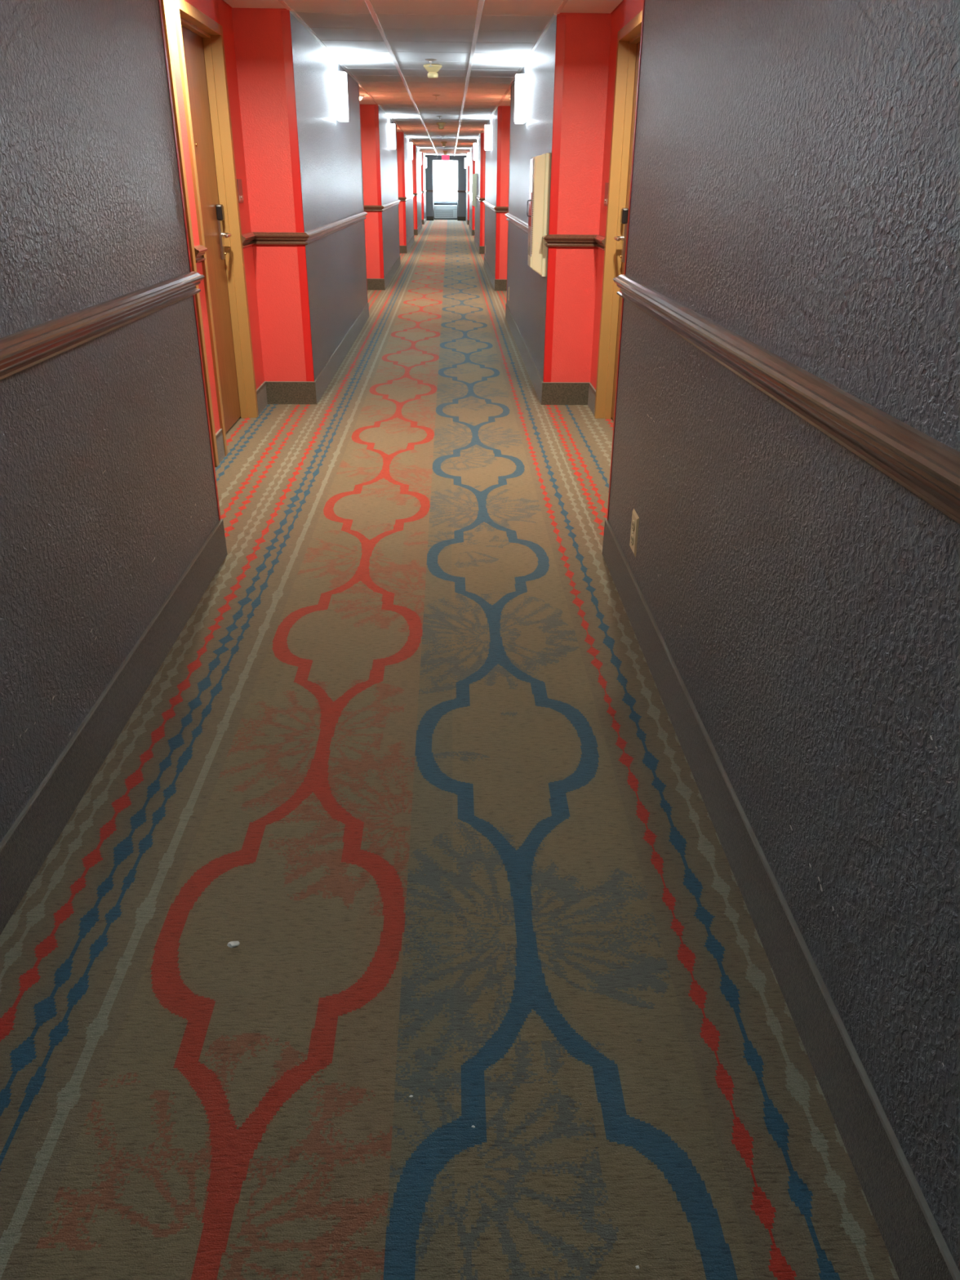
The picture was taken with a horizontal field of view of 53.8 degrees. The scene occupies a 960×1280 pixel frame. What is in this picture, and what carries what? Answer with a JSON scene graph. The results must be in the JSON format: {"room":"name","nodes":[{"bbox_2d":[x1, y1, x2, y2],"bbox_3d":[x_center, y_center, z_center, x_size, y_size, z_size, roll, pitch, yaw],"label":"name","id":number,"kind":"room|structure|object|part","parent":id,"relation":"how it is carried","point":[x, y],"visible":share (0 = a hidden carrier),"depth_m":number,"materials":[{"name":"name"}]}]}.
{"room":"hotel corridor","nodes":[
{"label":"hotel corridor","id":0,"kind":"room"},
{"bbox_2d":[0,0,426,842],"bbox_3d":[-1.739,-7.888,16.771,0.557,2.304,44.150,0,26,-2],"label":"wall","id":1,"kind":"structure","parent":0,"point":[108,492],"depth_m":2.67,"materials":[{"name":"grey paint"}]},
{"bbox_2d":[0,271,204,380],"bbox_3d":[-1.087,0.191,0.352,0.371,0.074,7.529,0,26,-2],"label":"trim","id":2,"kind":"structure","parent":1,"relation":"attached to","point":[20,351],"depth_m":2.35,"materials":[{"name":"brown wood"}]},
{"bbox_2d":[160,0,218,466],"bbox_3d":[-1.452,-1.689,4.168,0.145,2.140,0.995,0,26,-2],"label":"door frame","id":3,"kind":"structure","parent":1,"relation":"in","point":[164,9],"depth_m":4.51,"materials":[{"name":"brown paint"}]},
{"bbox_2d":[194,244,207,262],"bbox_3d":[-1.393,-1.922,4.707,0.036,0.074,0.176,0,26,-2],"label":"trim","id":4,"kind":"structure","parent":1,"relation":"attached to","point":[200,250],"depth_m":4.69,"materials":[{"name":"brown wood"}]},
{"bbox_2d":[172,0,258,456],"bbox_3d":[-1.486,-2.199,5.221,0.145,2.140,0.995,0,26,-2],"label":"door","id":5,"kind":"structure","parent":1,"relation":"in","point":[200,38],"depth_m":5.37,"materials":[{"name":"brown paint"}]},
{"bbox_3d":[-1.518,-2.353,5.549,0.016,0.220,0.060,0,26,-2],"label":"lock plate","id":6,"kind":"part","parent":5,"relation":"part of","materials":[{"name":"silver metal"}]},
{"bbox_3d":[-1.481,-2.352,5.495,0.061,0.039,0.139,0,26,-2],"label":"lever handle","id":7,"kind":"part","parent":5,"relation":"part of","materials":[{"name":"silver metal"}]},
{"bbox_2d":[0,216,433,934],"bbox_3d":[-1.499,-6.987,17.383,0.625,0.152,44.450,0,26,-2],"label":"baseboard","id":8,"kind":"structure","parent":1,"relation":"attached to","point":[24,848],"depth_m":2.59,"materials":[{"name":"wood"}]},
{"bbox_2d":[236,178,243,203],"bbox_3d":[-1.436,-2.697,5.678,0.016,0.128,0.120,0,26,-2],"label":"room sign","id":9,"kind":"object","parent":1,"relation":"attached to","point":[238,180],"visible":0.93,"depth_m":5.66,"materials":[{"name":"red plastic"}]},
{"bbox_2d":[241,211,367,248],"bbox_3d":[-1.335,-3.574,8.120,0.371,0.074,5.410,0,26,-2],"label":"trim","id":10,"kind":"structure","parent":1,"relation":"attached to","point":[250,238],"depth_m":6.02,"materials":[{"name":"brown wood"}]},
{"bbox_2d":[333,71,348,121],"bbox_3d":[-1.130,-4.430,7.716,0.095,0.344,0.230,0,26,-2],"label":"wall sconce","id":11,"kind":"object","parent":1,"relation":"attached to","point":[340,88],"visible":1,"depth_m":7.63,"materials":[{"name":"white glass"}]},
{"bbox_3d":[-1.172,-4.427,7.717,0.012,0.332,0.170,0,26,-2],"label":"plate","id":12,"kind":"part","parent":11,"relation":"part of","materials":[{"name":"white metal"}]},
{"bbox_2d":[364,200,399,211],"bbox_3d":[-1.553,-6.878,14.935,0.371,0.074,5.410,0,26,-2],"label":"trim","id":13,"kind":"structure","parent":1,"relation":"attached to","point":[366,208],"depth_m":12.84,"materials":[{"name":"brown wood"}]},
{"bbox_2d":[388,123,395,149],"bbox_3d":[-1.348,-7.734,14.531,0.095,0.344,0.230,0,26,-2],"label":"wall sconce","id":14,"kind":"object","parent":1,"relation":"attached to","point":[392,139],"visible":1,"depth_m":14.44,"materials":[{"name":"white glass"}]},
{"bbox_2d":[398,194,414,200],"bbox_3d":[-1.771,-10.182,21.750,0.371,0.074,5.410,0,26,-2],"label":"trim","id":15,"kind":"structure","parent":1,"relation":"attached to","point":[410,197],"depth_m":19.93,"materials":[{"name":"brown wood"}]},
{"bbox_2d":[408,142,413,159],"bbox_3d":[-1.566,-11.038,21.346,0.095,0.344,0.230,0,26,-2],"label":"wall sconce","id":16,"kind":"object","parent":1,"relation":"attached to","point":[410,144],"visible":1,"depth_m":21.27,"materials":[{"name":"white glass"}]},
{"bbox_2d":[413,191,422,195],"bbox_3d":[-1.989,-13.485,28.564,0.371,0.074,5.410,0,26,-2],"label":"trim","id":17,"kind":"structure","parent":1,"relation":"attached to","point":[420,193],"depth_m":26.87,"materials":[{"name":"brown wood"}]},
{"bbox_2d":[417,151,422,164],"bbox_3d":[-1.784,-14.341,28.161,0.095,0.344,0.230,0,26,-2],"label":"wall sconce","id":18,"kind":"object","parent":1,"relation":"attached to","point":[420,153],"visible":0.97,"depth_m":28.08,"materials":[{"name":"white glass"}]},
{"bbox_2d":[424,157,426,168],"bbox_3d":[-1.989,-17.444,34.561,0.095,0.344,0.230,0,26,-2],"label":"wall sconce","id":19,"kind":"object","parent":1,"relation":"attached to","point":[425,158],"visible":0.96,"depth_m":34.48,"materials":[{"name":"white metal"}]},
{"bbox_2d":[421,190,434,193],"bbox_3d":[-2.055,-16.580,34.951,0.373,0.074,4.485,2,26,2],"label":"trim","id":20,"kind":"structure","parent":1,"relation":"attached to","point":[424,191],"depth_m":36.65,"materials":[{"name":"brown wood"}]},
{"bbox_2d":[222,0,622,155],"bbox_3d":[-0.680,-8.939,16.296,2.657,0.100,44.450,0,26,-2],"label":"ceiling","id":21,"kind":"structure","parent":0,"point":[480,46],"depth_m":7.03,"materials":[{"name":"white paint"}]},
{"bbox_2d":[425,58,435,66],"bbox_3d":[-0.401,-4.701,7.703,0.096,0.050,0.096,0,26,-2],"label":"sprinkler head","id":22,"kind":"object","parent":21,"relation":"attached to","point":[430,60],"visible":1,"depth_m":7.68},
{"bbox_2d":[423,63,442,78],"bbox_3d":[-0.402,-4.840,8.047,0.160,0.101,0.160,0,26,-2],"label":"smoke detector","id":23,"kind":"object","parent":21,"relation":"attached to","point":[433,71],"visible":1,"depth_m":8.01,"materials":[{"name":"beige plastic"}]},
{"bbox_2d":[436,122,445,128],"bbox_3d":[-0.653,-8.651,15.909,0.160,0.101,0.160,0,26,-2],"label":"smoke detector","id":24,"kind":"object","parent":21,"relation":"attached to","point":[441,125],"visible":1,"depth_m":15.87,"materials":[{"name":"brown plastic"}]},
{"bbox_2d":[441,154,449,160],"bbox_3d":[-1.243,-17.411,34.098,0.284,0.205,0.044,0,26,-2],"label":"exit sign","id":25,"kind":"object","parent":21,"relation":"hanging from","point":[444,157],"visible":0.98,"depth_m":34.09,"materials":[{"name":"red plastic"}]},
{"bbox_3d":[-1.242,-17.391,34.087,0.252,0.150,0.003,0,26,-2],"label":"panel","id":26,"kind":"part","parent":25,"relation":"part of","materials":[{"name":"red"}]},
{"bbox_2d":[425,155,466,219],"bbox_3d":[-1.346,-17.840,37.319,2.657,2.304,1.470,0,26,-2],"label":"wall","id":27,"kind":"structure","parent":0,"point":[461,171],"depth_m":36.65,"materials":[{"name":"grey paint"}]},
{"bbox_2d":[433,160,457,203],"bbox_3d":[-1.378,-18.284,37.764,0.956,1.515,0.160,0,26,-2],"label":"window","id":28,"kind":"structure","parent":27,"relation":"in","point":[445,201],"depth_m":37.88,"materials":[{"name":"grey metal"}]},
{"bbox_3d":[-1.839,-18.328,37.778,0.035,1.455,0.050,0,26,-2],"label":"frame","id":29,"kind":"part","parent":28,"relation":"part of","materials":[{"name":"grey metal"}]},
{"bbox_3d":[-1.373,-18.969,37.482,0.956,0.035,0.050,0,26,-2],"label":"frame","id":30,"kind":"part","parent":28,"relation":"part of","materials":[{"name":"grey metal"}]},
{"bbox_3d":[-1.384,-17.629,38.082,0.956,0.060,0.160,0,26,-2],"label":"sill","id":31,"kind":"part","parent":28,"relation":"part of","materials":[{"name":"grey metal"}]},
{"bbox_3d":[-0.918,-18.333,37.806,0.035,1.455,0.050,0,26,-2],"label":"frame","id":32,"kind":"part","parent":28,"relation":"part of","materials":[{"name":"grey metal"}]},
{"bbox_2d":[0,219,899,1279],"bbox_3d":[-0.745,-7.516,18.735,2.717,0.060,47.700,0,26,-2],"label":"floor","id":33,"kind":"structure","parent":0,"point":[411,747],"depth_m":1.94,"materials":[{"name":"carpet"}]},
{"bbox_2d":[226,941,239,947],"bbox_3d":[-0.494,0.609,1.893,0.024,0.004,0.017,0,26,-2],"label":"lint","id":34,"kind":"object","parent":33,"relation":"on","point":[232,944],"visible":1,"depth_m":1.89,"materials":[{"name":"white"}]},
{"bbox_2d":[434,204,457,219],"bbox_3d":[-1.383,-17.229,38.097,0.920,0.527,0.352,0,26,-2],"label":"air conditioner","id":35,"kind":"object","parent":33,"relation":"on","point":[441,211],"visible":1,"depth_m":37.95,"materials":[{"name":"white plastic"}]},
{"bbox_2d":[466,0,959,1272],"bbox_3d":[0.367,-7.899,16.834,0.543,2.304,44.150,0,26,-2],"label":"wall","id":36,"kind":"structure","parent":0,"point":[795,180],"depth_m":1.68,"materials":[{"name":"grey paint"}]},
{"bbox_2d":[457,190,469,193],"bbox_3d":[-0.502,-16.587,34.997,0.364,0.074,4.491,-2,26,-6],"label":"trim","id":37,"kind":"structure","parent":36,"relation":"attached to","point":[458,191],"depth_m":36.69,"materials":[{"name":"brown wood"}]},
{"bbox_2d":[464,157,466,168],"bbox_3d":[-0.523,-17.451,34.605,0.095,0.344,0.230,0,26,-2],"label":"wall sconce","id":38,"kind":"object","parent":36,"relation":"attached to","point":[465,158],"visible":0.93,"depth_m":34.50,"materials":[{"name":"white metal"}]},
{"bbox_2d":[467,152,471,165],"bbox_3d":[-0.318,-14.348,28.204,0.095,0.344,0.230,0,26,-2],"label":"wall sconce","id":39,"kind":"object","parent":36,"relation":"attached to","point":[468,153],"visible":1,"depth_m":28.12,"materials":[{"name":"white glass"}]},
{"bbox_2d":[471,173,476,207],"bbox_3d":[-0.151,-10.674,22.448,0.138,0.725,0.300,0,26,-2],"label":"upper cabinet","id":40,"kind":"object","parent":36,"relation":"attached to","point":[473,190],"visible":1,"depth_m":22.32,"materials":[{"name":"yellow plastic"}]},
{"bbox_2d":[473,142,477,160],"bbox_3d":[-0.101,-11.045,21.390,0.095,0.344,0.230,0,26,-2],"label":"wall sconce","id":41,"kind":"object","parent":36,"relation":"attached to","point":[475,144],"visible":0.98,"depth_m":21.30,"materials":[{"name":"white glass"}]},
{"bbox_2d":[475,195,484,201],"bbox_3d":[0.081,-10.190,21.805,0.358,0.074,5.410,0,26,-2],"label":"trim","id":42,"kind":"structure","parent":36,"relation":"attached to","point":[480,199],"depth_m":19.70,"materials":[{"name":"brown wood"}]},
{"bbox_2d":[484,124,491,151],"bbox_3d":[0.117,-7.741,14.575,0.095,0.344,0.230,0,26,-2],"label":"wall sconce","id":43,"kind":"object","parent":36,"relation":"attached to","point":[487,127],"visible":1,"depth_m":14.49,"materials":[{"name":"white glass"}]},
{"bbox_2d":[483,200,508,212],"bbox_3d":[0.299,-6.887,14.990,0.358,0.074,5.410,0,26,-2],"label":"trim","id":44,"kind":"structure","parent":36,"relation":"attached to","point":[496,209],"depth_m":12.89,"materials":[{"name":"brown wood"}]},
{"bbox_2d":[514,73,528,124],"bbox_3d":[0.335,-4.437,7.760,0.095,0.344,0.230,0,26,-2],"label":"wall sconce","id":45,"kind":"object","parent":36,"relation":"attached to","point":[521,79],"visible":1,"depth_m":7.68,"materials":[{"name":"white glass"}]},
{"bbox_3d":[0.377,-4.434,7.763,0.012,0.332,0.170,0,26,-2],"label":"plate","id":46,"kind":"part","parent":45,"relation":"part of","materials":[{"name":"white metal"}]},
{"bbox_2d":[526,152,551,276],"bbox_3d":[0.368,-2.790,6.214,0.138,0.725,0.300,0,26,-2],"label":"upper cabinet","id":47,"kind":"object","parent":36,"relation":"attached to","point":[540,166],"visible":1,"depth_m":6.09,"materials":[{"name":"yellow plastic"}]},
{"bbox_3d":[0.333,-2.540,6.334,0.009,0.066,0.228,0,26,-2],"label":"panel","id":48,"kind":"part","parent":47,"relation":"part of","materials":[{"name":"plastic"}]},
{"bbox_2d":[505,213,604,250],"bbox_3d":[0.517,-3.583,8.175,0.358,0.074,5.410,0,26,-2],"label":"trim","id":49,"kind":"structure","parent":36,"relation":"attached to","point":[552,240],"depth_m":6.06,"materials":[{"name":"brown wood"}]},
{"bbox_2d":[604,182,608,206],"bbox_3d":[0.764,-2.708,5.744,0.016,0.128,0.120,0,26,-2],"label":"room sign","id":50,"kind":"object","parent":36,"relation":"attached to","point":[606,184],"visible":0.88,"depth_m":5.74,"materials":[{"name":"red plastic"}]},
{"bbox_2d":[594,10,642,420],"bbox_3d":[0.846,-2.210,5.290,0.145,2.140,0.995,0,26,-2],"label":"door","id":51,"kind":"structure","parent":36,"relation":"in","point":[628,38],"depth_m":5.59,"materials":[{"name":"brown paint"}]},
{"bbox_3d":[0.824,-2.363,5.563,0.061,0.039,0.139,0,26,-2],"label":"lever handle","id":52,"kind":"part","parent":51,"relation":"part of","materials":[{"name":"silver metal"}]},
{"bbox_3d":[0.857,-2.364,5.619,0.016,0.220,0.060,0,26,-2],"label":"lock plate","id":53,"kind":"part","parent":51,"relation":"part of","materials":[{"name":"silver metal"}]},
{"bbox_2d":[629,508,639,556],"bbox_3d":[0.531,-0.371,3.269,0.010,0.142,0.104,0,26,-2],"label":"wall outlet","id":54,"kind":"object","parent":36,"relation":"attached to","point":[635,518],"visible":1,"depth_m":3.25,"materials":[{"name":"beige plastic"}]},
{"bbox_2d":[631,534,633,545],"bbox_3d":[0.528,-0.347,3.280,0.004,0.037,0.038,0,26,-2],"label":"socket","id":55,"kind":"object","parent":54,"relation":"attached to","point":[632,535],"depth_m":3.27,"materials":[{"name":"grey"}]},
{"bbox_2d":[631,520,635,531],"bbox_3d":[0.529,-0.394,3.258,0.004,0.037,0.038,0,26,-2],"label":"socket","id":56,"kind":"object","parent":54,"relation":"attached to","point":[633,521],"depth_m":3.25,"materials":[{"name":"grey plastic"}]},
{"bbox_2d":[457,216,959,1279],"bbox_3d":[0.076,-6.995,17.430,0.658,0.152,44.450,0,26,-2],"label":"baseboard","id":57,"kind":"structure","parent":36,"relation":"attached to","point":[917,1248],"depth_m":1.74,"materials":[{"name":"wood"}]},
{"bbox_2d":[613,274,959,524],"bbox_3d":[0.765,0.182,0.407,0.358,0.074,7.529,0,26,-2],"label":"trim","id":58,"kind":"structure","parent":36,"relation":"attached to","point":[926,466],"depth_m":1.53,"materials":[{"name":"brown wood"}]}
]}

